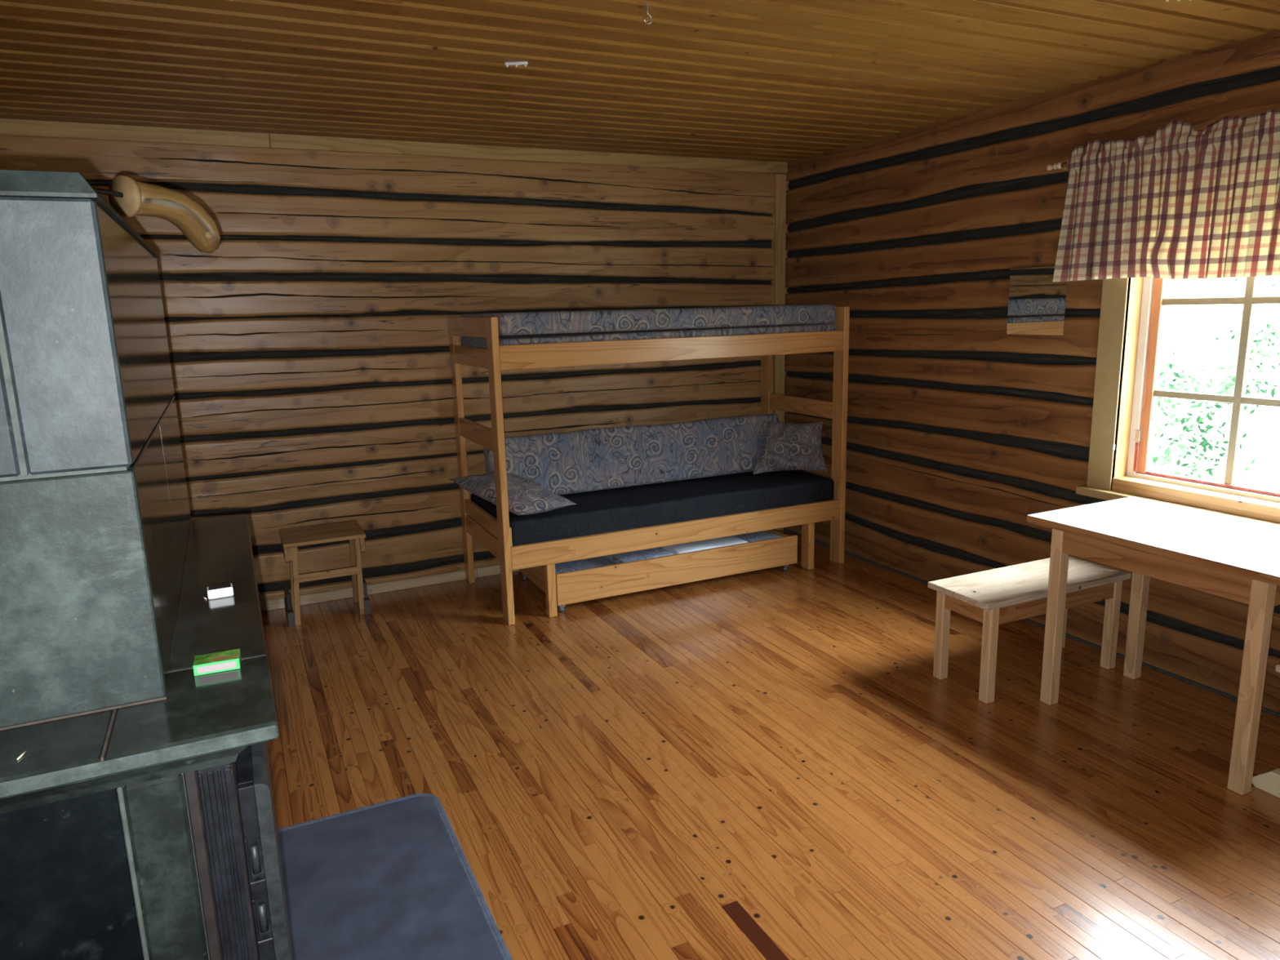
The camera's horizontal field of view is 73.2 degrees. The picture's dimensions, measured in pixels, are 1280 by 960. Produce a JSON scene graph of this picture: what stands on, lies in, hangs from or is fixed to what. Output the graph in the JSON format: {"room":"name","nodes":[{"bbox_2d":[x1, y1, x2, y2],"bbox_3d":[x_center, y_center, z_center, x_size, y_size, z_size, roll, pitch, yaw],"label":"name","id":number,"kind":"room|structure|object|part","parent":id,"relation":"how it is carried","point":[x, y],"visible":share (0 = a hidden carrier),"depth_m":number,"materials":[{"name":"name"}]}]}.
{"room":"traditional dwelling","nodes":[
{"label":"traditional dwelling","id":0,"kind":"room"},
{"bbox_2d":[0,135,789,600],"bbox_3d":[-1.469,-0.577,4.726,5.500,2.526,0.040,-7,13,-25],"label":"wall","id":1,"kind":"structure","parent":0,"point":[309,350],"depth_m":4.74,"materials":[{"name":"brown wood"}]},
{"bbox_2d":[259,564,519,611],"bbox_3d":[-1.473,0.610,4.934,5.310,0.056,0.050,-7,13,-25],"label":"baseboard","id":2,"kind":"structure","parent":1,"relation":"attached to","point":[393,585],"depth_m":4.92,"materials":[{"name":"brown wood"}]},
{"bbox_2d":[0,118,787,173],"bbox_3d":[-1.482,-1.740,4.478,5.420,0.076,0.044,-7,13,-25],"label":"trim","id":3,"kind":"structure","parent":1,"relation":"attached to","point":[15,127],"depth_m":4.46,"materials":[{"name":"brown wood"}]},
{"bbox_2d":[771,173,786,530],"bbox_3d":[0.931,-0.816,5.829,0.073,2.375,0.064,-7,13,-25],"label":"trim","id":4,"kind":"structure","parent":1,"relation":"attached to","point":[778,243],"depth_m":5.68,"materials":[{"name":"brown wood"}]},
{"bbox_2d":[0,0,1279,162],"bbox_3d":[-0.689,-1.166,1.251,7.181,0.060,7.000,-7,13,-25],"label":"ceiling","id":5,"kind":"structure","parent":0,"point":[781,81],"depth_m":3.17,"materials":[{"name":"brown wood"}]},
{"bbox_2d":[504,61,528,67],"bbox_3d":[-0.450,-1.514,3.141,0.084,0.016,0.016,-1,11,3],"label":"bracket","id":6,"kind":"object","parent":5,"relation":"attached to","point":[518,63],"visible":1,"depth_m":3.13,"materials":[{"name":"white plastic"}]},
{"bbox_2d":[643,3,652,24],"bbox_3d":[0.023,-1.393,2.577,0.030,0.057,0.012,-7,13,-25],"label":"ceiling hook","id":7,"kind":"object","parent":5,"relation":"attached to","point":[646,4],"visible":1,"depth_m":2.58,"materials":[{"name":"metal"}]},
{"bbox_2d":[261,529,1279,959],"bbox_3d":[0.232,1.304,1.541,5.611,0.050,7.909,-7,13,-25],"label":"floor","id":8,"kind":"structure","parent":0,"point":[773,763],"depth_m":2.94,"materials":[{"name":"brown wood"}]},
{"bbox_2d":[0,169,293,959],"bbox_3d":[-1.137,0.125,1.247,1.050,2.446,1.196,-7,13,-25],"label":"stove","id":9,"kind":"object","parent":8,"relation":"on","point":[138,818],"visible":1,"depth_m":0.97,"materials":[{"name":"stone"}]},
{"bbox_2d":[16,750,26,759],"bbox_3d":[-0.643,0.286,0.897,0.002,0.002,0.018,-4,12,-10],"label":"match","id":10,"kind":"object","parent":9,"relation":"on","point":[25,751],"visible":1,"depth_m":0.90,"materials":[{"name":"yellow paint"}]},
{"bbox_3d":[-0.961,0.894,0.888,0.861,1.031,0.005,-7,13,-25],"label":"panel","id":11,"kind":"part","parent":9,"relation":"part of","materials":[{"name":"black stone"}]},
{"bbox_3d":[-1.125,0.275,1.251,1.042,0.046,1.106,-7,13,-25],"label":"cornice","id":12,"kind":"part","parent":9,"relation":"part of","materials":[{"name":"grey stone"}]},
{"bbox_2d":[93,175,220,253],"bbox_3d":[-1.171,-0.568,1.805,0.088,0.155,0.668,4,13,25],"label":"handle","id":13,"kind":"object","parent":9,"relation":"attached to","point":[129,197],"visible":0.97,"depth_m":1.95,"materials":[{"name":"brown wood"}]},
{"bbox_3d":[-1.210,-0.593,1.691,0.011,0.036,0.443,3,12,22],"label":"rod","id":14,"kind":"part","parent":13,"relation":"part of","materials":[{"name":"black metal"}]},
{"bbox_2d":[192,648,240,675],"bbox_3d":[-0.544,0.234,1.110,0.053,0.014,0.036,-6,12,-22],"label":"matchbox","id":15,"kind":"object","parent":9,"relation":"on","point":[225,660],"visible":1,"depth_m":1.10},
{"bbox_2d":[207,582,233,599],"bbox_3d":[-0.680,0.180,1.397,0.038,0.016,0.029,-7,13,-25],"label":"box","id":16,"kind":"object","parent":9,"relation":"on","point":[217,591],"visible":1,"depth_m":1.39,"materials":[{"name":"cardboard"}]},
{"bbox_3d":[-0.678,0.733,1.498,0.037,0.971,0.908,-7,13,-25],"label":"iron frame","id":17,"kind":"part","parent":9,"relation":"part of","materials":[{"name":"grey metal"}]},
{"bbox_3d":[-0.643,0.746,1.494,0.019,0.866,0.749,-7,13,-25],"label":"iron door","id":18,"kind":"part","parent":9,"relation":"part of","materials":[{"name":"grey metal"}]},
{"bbox_2d":[278,520,370,626],"bbox_3d":[-1.665,0.491,4.549,0.408,0.452,0.357,-7,13,-25],"label":"stool","id":19,"kind":"object","parent":8,"relation":"on","point":[291,538],"visible":1,"depth_m":4.47,"materials":[{"name":"brown wood"}]},
{"bbox_3d":[-1.852,0.495,4.601,0.053,0.432,0.022,-7,13,-25],"label":"leg","id":20,"kind":"part","parent":19,"relation":"part of","materials":[{"name":"brown wood"}]},
{"bbox_3d":[-1.756,0.532,4.404,0.053,0.432,0.022,-7,13,-25],"label":"leg","id":21,"kind":"part","parent":19,"relation":"part of","materials":[{"name":"brown wood"}]},
{"bbox_3d":[-1.665,0.278,4.508,0.396,0.020,0.357,-7,13,-25],"label":"seat","id":22,"kind":"part","parent":19,"relation":"part of","materials":[{"name":"brown wood"}]},
{"bbox_3d":[-1.572,0.462,4.731,0.035,0.432,0.022,-7,13,-25],"label":"leg","id":23,"kind":"part","parent":19,"relation":"part of","materials":[{"name":"brown wood"}]},
{"bbox_3d":[-1.476,0.499,4.535,0.035,0.432,0.022,-7,13,-25],"label":"leg","id":24,"kind":"part","parent":19,"relation":"part of","materials":[{"name":"brown wood"}]},
{"bbox_2d":[276,793,512,959],"bbox_3d":[-0.673,1.162,2.219,0.558,0.005,1.222,-7,13,-25],"label":"floor plate","id":25,"kind":"object","parent":8,"relation":"on","point":[393,879],"visible":0.9,"depth_m":2.38,"materials":[{"name":"metal"}]},
{"bbox_2d":[447,306,849,625],"bbox_3d":[0.083,-0.202,5.029,2.113,1.531,0.869,-7,13,-25],"label":"bunk bed","id":26,"kind":"object","parent":8,"relation":"on","point":[495,535],"visible":0.77,"depth_m":4.63,"materials":[{"name":"brown wood"}]},
{"bbox_3d":[-1.020,-0.154,4.936,0.035,1.531,0.098,-7,13,-25],"label":"post","id":27,"kind":"part","parent":26,"relation":"part of","materials":[{"name":"brown wood"}]},
{"bbox_3d":[-0.688,-0.026,4.254,0.035,1.531,0.098,-7,13,-25],"label":"post","id":28,"kind":"part","parent":26,"relation":"part of","materials":[{"name":"brown wood"}]},
{"bbox_3d":[-0.460,0.566,4.446,0.045,0.283,0.044,-7,13,-25],"label":"support leg","id":29,"kind":"part","parent":26,"relation":"part of","materials":[{"name":"brown wood"}]},
{"bbox_2d":[460,323,837,348],"bbox_3d":[0.067,-0.806,4.906,2.006,0.112,0.800,-7,13,-25],"label":"mattress","id":30,"kind":"object","parent":26,"relation":"on","point":[477,342],"visible":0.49,"depth_m":4.55,"materials":[{"name":"fabric"}]},
{"bbox_2d":[460,304,836,335],"bbox_3d":[0.064,-0.916,4.882,1.997,0.109,0.802,-7,13,-25],"label":"mattress","id":31,"kind":"object","parent":30,"relation":"on","point":[519,323],"visible":0.94,"depth_m":4.47,"materials":[{"name":"fabric"}]},
{"bbox_2d":[471,470,834,546],"bbox_3d":[0.090,0.111,5.089,2.010,0.171,0.802,-7,13,-25],"label":"mattress","id":32,"kind":"object","parent":26,"relation":"on","point":[620,508],"visible":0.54,"depth_m":4.79,"materials":[{"name":"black fabric"}]},
{"bbox_2d":[448,471,577,515],"bbox_3d":[-0.673,0.053,4.536,0.609,0.193,0.339,8,15,38],"label":"pillow","id":33,"kind":"object","parent":32,"relation":"on","point":[526,496],"visible":0.87,"depth_m":4.43,"materials":[{"name":"fabric"}]},
{"bbox_2d":[483,413,778,495],"bbox_3d":[0.016,-0.150,5.059,1.865,0.358,0.188,-7,13,-25],"label":"cushion","id":34,"kind":"object","parent":32,"relation":"on","point":[591,460],"visible":0.8,"depth_m":4.97,"materials":[{"name":"fabric"}]},
{"bbox_2d":[752,421,827,474],"bbox_3d":[0.923,-0.195,5.236,0.408,0.305,0.263,4,13,27],"label":"pillow","id":35,"kind":"object","parent":32,"relation":"on","point":[786,446],"visible":1,"depth_m":5.20,"materials":[{"name":"fabric"}]},
{"bbox_3d":[0.249,-0.693,4.546,2.043,0.118,0.028,-7,13,-25],"label":"rail","id":36,"kind":"part","parent":26,"relation":"part of","materials":[{"name":"brown wood"}]},
{"bbox_3d":[0.274,0.283,4.743,2.043,0.118,0.028,-7,13,-25],"label":"rail","id":37,"kind":"part","parent":26,"relation":"part of","materials":[{"name":"brown wood"}]},
{"bbox_3d":[0.853,-0.379,5.807,0.035,1.531,0.098,-7,13,-25],"label":"post","id":38,"kind":"part","parent":26,"relation":"part of","materials":[{"name":"brown wood"}]},
{"bbox_3d":[1.001,0.388,5.141,0.043,0.283,0.074,-7,13,-25],"label":"support leg","id":39,"kind":"part","parent":26,"relation":"part of","materials":[{"name":"brown wood"}]},
{"bbox_3d":[1.185,-0.250,5.125,0.035,1.531,0.098,-7,13,-25],"label":"post","id":40,"kind":"part","parent":26,"relation":"part of","materials":[{"name":"brown wood"}]},
{"bbox_2d":[518,528,797,613],"bbox_3d":[0.100,0.455,5.089,1.506,0.218,0.702,-7,13,-25],"label":"drawer","id":41,"kind":"object","parent":8,"relation":"on","point":[619,579],"visible":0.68,"depth_m":4.74,"materials":[{"name":"brown wood"}]},
{"bbox_2d":[555,555,613,573],"bbox_3d":[0.100,0.444,5.087,1.454,0.084,0.654,-7,13,-25],"label":"mattress","id":42,"kind":"object","parent":41,"relation":"in","point":[566,566],"visible":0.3,"depth_m":4.80,"materials":[{"name":"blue fabric"}]},
{"bbox_2d":[602,546,673,564],"bbox_3d":[-0.064,0.401,4.961,0.320,0.058,0.569,-7,13,-25],"label":"pillow","id":43,"kind":"object","parent":42,"relation":"on","point":[622,557],"visible":0.23,"depth_m":4.79,"materials":[{"name":"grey fabric"}]},
{"bbox_2d":[662,535,747,554],"bbox_3d":[0.301,0.355,5.134,0.468,0.061,0.563,-7,13,-25],"label":"sheet","id":44,"kind":"object","parent":42,"relation":"on","point":[727,540],"visible":0.22,"depth_m":4.92,"materials":[{"name":"white fabric"}]},
{"bbox_2d":[733,530,782,542],"bbox_3d":[0.627,0.321,5.286,0.225,0.050,0.565,-7,13,-25],"label":"folded blanket","id":45,"kind":"object","parent":42,"relation":"on","point":[758,535],"visible":0.17,"depth_m":5.12,"materials":[{"name":"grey fabric"}]},
{"bbox_2d":[927,555,1130,703],"bbox_3d":[1.627,0.609,3.627,0.811,0.416,0.333,-7,13,-25],"label":"bench","id":46,"kind":"object","parent":8,"relation":"on","point":[993,597],"visible":0.79,"depth_m":3.53,"materials":[{"name":"brown wood"}]},
{"bbox_3d":[1.258,0.639,3.591,0.044,0.390,0.044,-7,13,-25],"label":"leg","id":47,"kind":"part","parent":46,"relation":"part of","materials":[{"name":"brown wood"}]},
{"bbox_3d":[1.362,0.681,3.367,0.044,0.390,0.044,-7,13,-25],"label":"leg","id":48,"kind":"part","parent":46,"relation":"part of","materials":[{"name":"brown wood"}]},
{"bbox_3d":[1.622,0.418,3.588,0.811,0.025,0.333,-7,13,-25],"label":"seat","id":49,"kind":"part","parent":46,"relation":"part of","materials":[{"name":"brown wood"}]},
{"bbox_3d":[1.888,0.567,3.870,0.044,0.390,0.044,-7,13,-25],"label":"leg","id":50,"kind":"part","parent":46,"relation":"part of","materials":[{"name":"brown wood"}]},
{"bbox_3d":[1.992,0.609,3.647,0.044,0.390,0.044,-7,13,-25],"label":"leg","id":51,"kind":"part","parent":46,"relation":"part of","materials":[{"name":"brown wood"}]},
{"bbox_2d":[1026,496,1279,795],"bbox_3d":[2.005,0.543,3.110,0.618,0.730,0.995,-7,13,-25],"label":"table","id":52,"kind":"object","parent":8,"relation":"on","point":[1234,558],"visible":1,"depth_m":2.99,"materials":[{"name":"brown wood"}]},
{"bbox_3d":[1.595,0.528,3.313,0.048,0.702,0.048,-7,13,-25],"label":"leg","id":53,"kind":"part","parent":52,"relation":"part of","materials":[{"name":"brown wood"}]},
{"bbox_3d":[2.037,0.475,3.519,0.048,0.702,0.048,-7,13,-25],"label":"leg","id":54,"kind":"part","parent":52,"relation":"part of","materials":[{"name":"brown wood"}]},
{"bbox_3d":[1.902,0.647,2.683,0.048,0.702,0.048,-7,13,-25],"label":"leg","id":55,"kind":"part","parent":52,"relation":"part of","materials":[{"name":"brown wood"}]},
{"bbox_2d":[1252,663,1279,797],"bbox_3d":[2.284,0.771,2.704,0.580,0.430,0.338,-7,13,-25],"label":"bench","id":56,"kind":"object","parent":8,"relation":"on","point":[1268,781],"visible":0.95,"depth_m":2.73,"materials":[{"name":"brown wood"}]},
{"bbox_3d":[2.279,0.573,2.663,0.580,0.025,0.275,-7,13,-25],"label":"seat","id":57,"kind":"part","parent":56,"relation":"part of","materials":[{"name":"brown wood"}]},
{"bbox_2d":[783,28,1279,712],"bbox_3d":[2.415,-0.315,2.925,0.040,2.526,6.700,-7,13,-25],"label":"wall","id":58,"kind":"structure","parent":0,"point":[962,428],"depth_m":4.35,"materials":[{"name":"brown wood"}]},
{"bbox_2d":[783,528,1279,716],"bbox_3d":[2.445,0.893,3.145,0.046,0.009,6.560,-7,13,-25],"label":"baseboard","id":59,"kind":"structure","parent":58,"relation":"attached to","point":[1144,664],"depth_m":3.90,"materials":[{"name":"brown wood"}]},
{"bbox_2d":[1006,266,1067,335],"bbox_3d":[1.828,-0.825,3.977,0.004,0.306,0.314,-7,13,-25],"label":"mirror","id":60,"kind":"object","parent":58,"relation":"attached to","point":[1037,304],"visible":0.82,"depth_m":3.98,"materials":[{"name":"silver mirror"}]},
{"bbox_2d":[1046,162,1067,171],"bbox_3d":[2.228,-1.203,2.925,0.069,0.038,1.958,-7,13,-25],"label":"curtain rod","id":61,"kind":"object","parent":58,"relation":"attached to","point":[1060,165],"visible":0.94,"depth_m":3.72,"materials":[{"name":"brown wood"}]},
{"bbox_2d":[1052,109,1279,281],"bbox_3d":[2.203,-0.998,2.928,0.097,0.595,1.855,-7,13,-25],"label":"curtain","id":62,"kind":"object","parent":61,"relation":"hanging from","point":[1180,201],"visible":1,"depth_m":3.28,"materials":[{"name":"fabric"}]},
{"bbox_2d":[1075,276,1279,525],"bbox_3d":[2.346,-0.496,3.084,0.187,1.380,1.532,-7,13,-25],"label":"window","id":63,"kind":"structure","parent":58,"relation":"in","point":[1126,392],"depth_m":3.62,"materials":[{"name":"beige paint"}]},
{"bbox_3d":[2.295,-0.507,3.059,0.022,1.345,1.465,-7,13,-25],"label":"casing","id":64,"kind":"part","parent":63,"relation":"part of","materials":[{"name":"beige paint"}]},
{"bbox_3d":[2.135,-0.099,3.712,0.004,0.125,0.014,-7,13,-25],"label":"hinge plate","id":65,"kind":"part","parent":63,"relation":"part of","materials":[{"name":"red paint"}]},
{"bbox_3d":[2.401,-0.494,3.113,0.037,1.137,1.165,-7,13,-25],"label":"sash","id":66,"kind":"part","parent":63,"relation":"part of","materials":[{"name":"brown wood"}]},
{"bbox_3d":[2.302,0.169,3.188,0.052,0.037,1.532,-7,13,-25],"label":"sill","id":67,"kind":"part","parent":63,"relation":"part of","materials":[{"name":"beige paint"}]},
{"bbox_3d":[2.402,-0.486,3.115,0.061,1.215,1.237,-7,13,-25],"label":"frame","id":68,"kind":"part","parent":63,"relation":"part of","materials":[{"name":"white paint"}]},
{"bbox_3d":[2.415,0.057,3.224,0.037,0.012,1.081,-7,13,-25],"label":"sash rail","id":69,"kind":"part","parent":63,"relation":"part of","materials":[{"name":"red paint"}]},
{"label":"outside","id":70,"kind":"structure","parent":0,"visible":0},
{"bbox_2d":[1151,303,1279,491],"bbox_3d":[27.957,-2.929,18.610,58.000,1.399,80.000,-7,13,-25],"label":"sky","id":71,"kind":"structure","parent":70,"point":[1201,324],"depth_m":15.94,"materials":[{"name":"white"}]},
{"bbox_2d":[1164,324,1183,328],"bbox_3d":[6.356,-3.247,13.218,3.242,4.915,3.971,-7,13,-25],"label":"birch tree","id":72,"kind":"object","parent":71,"relation":"on","point":[1164,324],"visible":0.02,"depth_m":13.15,"materials":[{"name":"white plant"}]},
{"bbox_2d":[1155,355,1233,439],"bbox_3d":[5.948,-0.964,10.559,2.104,1.499,1.892,-7,13,-25],"label":"shrub","id":73,"kind":"object","parent":71,"relation":"on","point":[1170,424],"visible":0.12,"depth_m":10.22,"materials":[{"name":"green plant"}]},
{"bbox_2d":[1151,338,1275,484],"bbox_3d":[5.309,-0.575,8.634,2.174,1.603,1.938,-3,11,-7],"label":"tree","id":74,"kind":"object","parent":71,"relation":"on","point":[1205,444],"visible":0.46,"depth_m":8.40,"materials":[{"name":"green plant"}]},
{"bbox_3d":[5.420,-0.289,8.635,0.753,1.019,0.465,0,12,9],"label":"stem","id":75,"kind":"part","parent":74,"relation":"part of","materials":[{"name":"green plant"}]},
{"bbox_2d":[1191,276,1279,404],"bbox_3d":[10.561,-4.174,14.833,3.418,5.723,3.724,-12,16,-43],"label":"birch tree","id":76,"kind":"object","parent":71,"relation":"on","point":[1232,346],"visible":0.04,"depth_m":15.03,"materials":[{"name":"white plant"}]},
{"bbox_2d":[1215,320,1279,394],"bbox_3d":[8.391,-1.284,10.908,2.100,1.759,2.382,-7,13,-25],"label":"shrub","id":77,"kind":"object","parent":71,"relation":"on","point":[1275,333],"visible":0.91,"depth_m":11.26,"materials":[{"name":"green plant"}]}
]}

